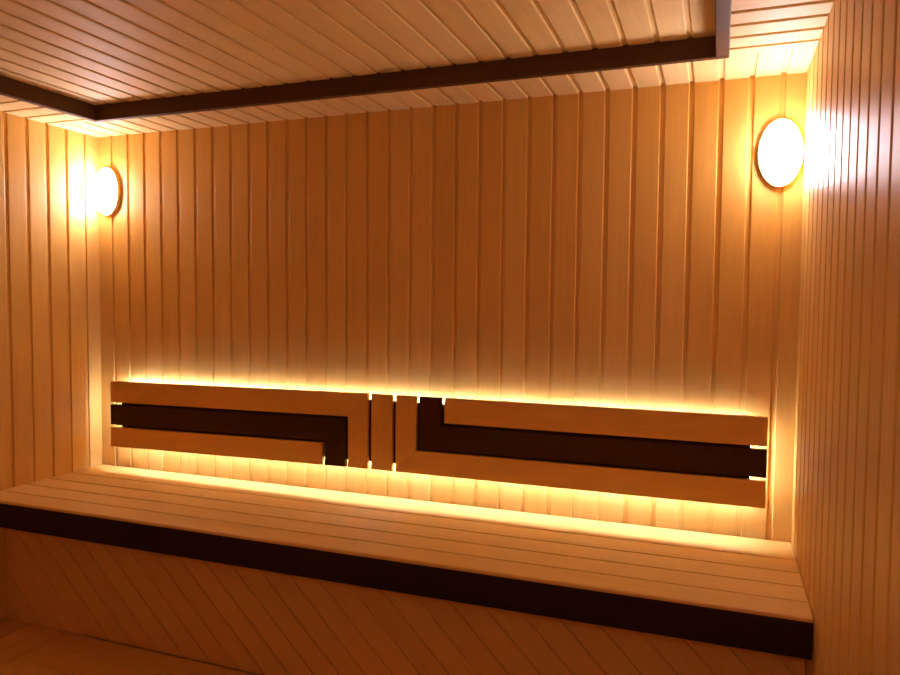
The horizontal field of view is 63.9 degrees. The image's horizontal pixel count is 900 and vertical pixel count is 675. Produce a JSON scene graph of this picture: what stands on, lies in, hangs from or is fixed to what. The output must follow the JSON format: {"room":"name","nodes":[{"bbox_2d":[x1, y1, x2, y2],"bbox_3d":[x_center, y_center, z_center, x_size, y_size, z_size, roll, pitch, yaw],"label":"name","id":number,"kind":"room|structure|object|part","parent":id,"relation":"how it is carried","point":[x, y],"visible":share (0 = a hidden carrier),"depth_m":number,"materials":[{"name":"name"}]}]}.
{"room":"sauna","nodes":[
{"label":"sauna","id":0,"kind":"room"},
{"bbox_2d":[0,111,104,640],"bbox_3d":[-2.070,0.334,1.823,0.020,2.485,2.950,2,3,20],"label":"wall","id":1,"kind":"structure","parent":0,"point":[51,404],"depth_m":2.93,"materials":[{"name":"brown wood"}]},
{"bbox_2d":[0,0,715,104],"bbox_3d":[-0.751,-0.836,1.277,2.345,0.020,2.550,2,3,20],"label":"ceiling","id":2,"kind":"structure","parent":0,"point":[94,52],"depth_m":2.06,"materials":[{"name":"brown wood"}]},
{"bbox_2d":[0,75,94,120],"bbox_3d":[-1.818,-0.831,1.723,0.026,0.063,2.379,2,3,20],"label":"trim","id":3,"kind":"structure","parent":2,"relation":"attached to","point":[9,87],"depth_m":2.63,"materials":[{"name":"brown wood"}]},
{"bbox_2d":[92,36,728,121],"bbox_3d":[-0.311,-0.853,2.443,2.347,0.063,0.024,2,3,20],"label":"trim","id":4,"kind":"structure","parent":2,"relation":"attached to","point":[691,49],"depth_m":2.34,"materials":[{"name":"brown wood"}]},
{"bbox_2d":[715,0,731,56],"bbox_3d":[0.352,-0.770,0.916,0.036,0.063,2.379,2,3,20],"label":"trim","id":5,"kind":"structure","parent":2,"relation":"attached to","point":[722,7],"depth_m":1.81,"materials":[{"name":"brown wood"}]},
{"bbox_2d":[0,0,833,137],"bbox_3d":[-0.745,-0.820,1.276,2.784,0.100,2.950,2,3,20],"label":"ceiling","id":6,"kind":"structure","parent":0,"point":[798,60],"depth_m":2.31,"materials":[{"name":"brown wood"}]},
{"bbox_2d":[98,72,806,674],"bbox_3d":[-0.237,0.306,2.725,2.784,2.485,0.020,2,3,20],"label":"wall","id":7,"kind":"structure","parent":0,"point":[632,248],"depth_m":2.56,"materials":[{"name":"brown wood"}]},
{"bbox_2d":[93,167,120,215],"bbox_3d":[-1.485,-0.629,3.103,0.127,0.206,0.062,2,3,20],"label":"wall lamp","id":8,"kind":"object","parent":7,"relation":"attached to","point":[107,186],"visible":1,"depth_m":3.08,"materials":[{"name":"white glass"}]},
{"bbox_2d":[110,381,767,508],"bbox_3d":[-0.237,0.355,2.684,2.592,0.294,0.059,2,3,20],"label":"sauna backrest","id":9,"kind":"object","parent":7,"relation":"attached to","point":[675,455],"visible":1,"depth_m":2.54,"materials":[{"name":"brown wood"}]},
{"bbox_2d":[758,118,803,187],"bbox_3d":[0.999,-0.560,2.179,0.127,0.206,0.062,2,3,20],"label":"wall lamp","id":10,"kind":"object","parent":7,"relation":"attached to","point":[781,146],"visible":1,"depth_m":2.16,"materials":[{"name":"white frosted glass"}]},
{"bbox_2d":[791,0,899,674],"bbox_3d":[0.558,0.408,0.846,0.020,2.485,2.950,2,3,20],"label":"wall","id":11,"kind":"structure","parent":0,"point":[845,535],"depth_m":1.33,"materials":[{"name":"brown wood"}]},
{"bbox_3d":[-0.768,1.622,1.397,2.784,0.020,2.950,2,3,20],"label":"floor","id":12,"kind":"structure","parent":0,"visible":0},
{"bbox_2d":[0,618,255,674],"bbox_3d":[-0.747,1.388,1.435,2.780,0.445,1.900,2,3,20],"label":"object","id":13,"kind":"structure","parent":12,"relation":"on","point":[25,648],"depth_m":2.49,"materials":[{"name":"brown wood"}]},
{"bbox_3d":[-1.861,1.147,1.840,0.398,0.026,1.900,2,3,20],"label":"seat","id":14,"kind":"part","parent":13,"relation":"part of","materials":[{"name":"brown wood"}]},
{"bbox_2d":[0,464,812,674],"bbox_3d":[-0.349,0.864,2.467,2.780,0.505,0.585,2,3,20],"label":"bench","id":15,"kind":"object","parent":13,"relation":"on","point":[261,578],"visible":1,"depth_m":2.26,"materials":[{"name":"brown wood"}]},
{"bbox_3d":[-0.407,0.883,2.312,2.780,0.481,0.018,2,3,20],"label":"panel","id":16,"kind":"part","parent":15,"relation":"part of","materials":[{"name":"brown wood"}]}
]}

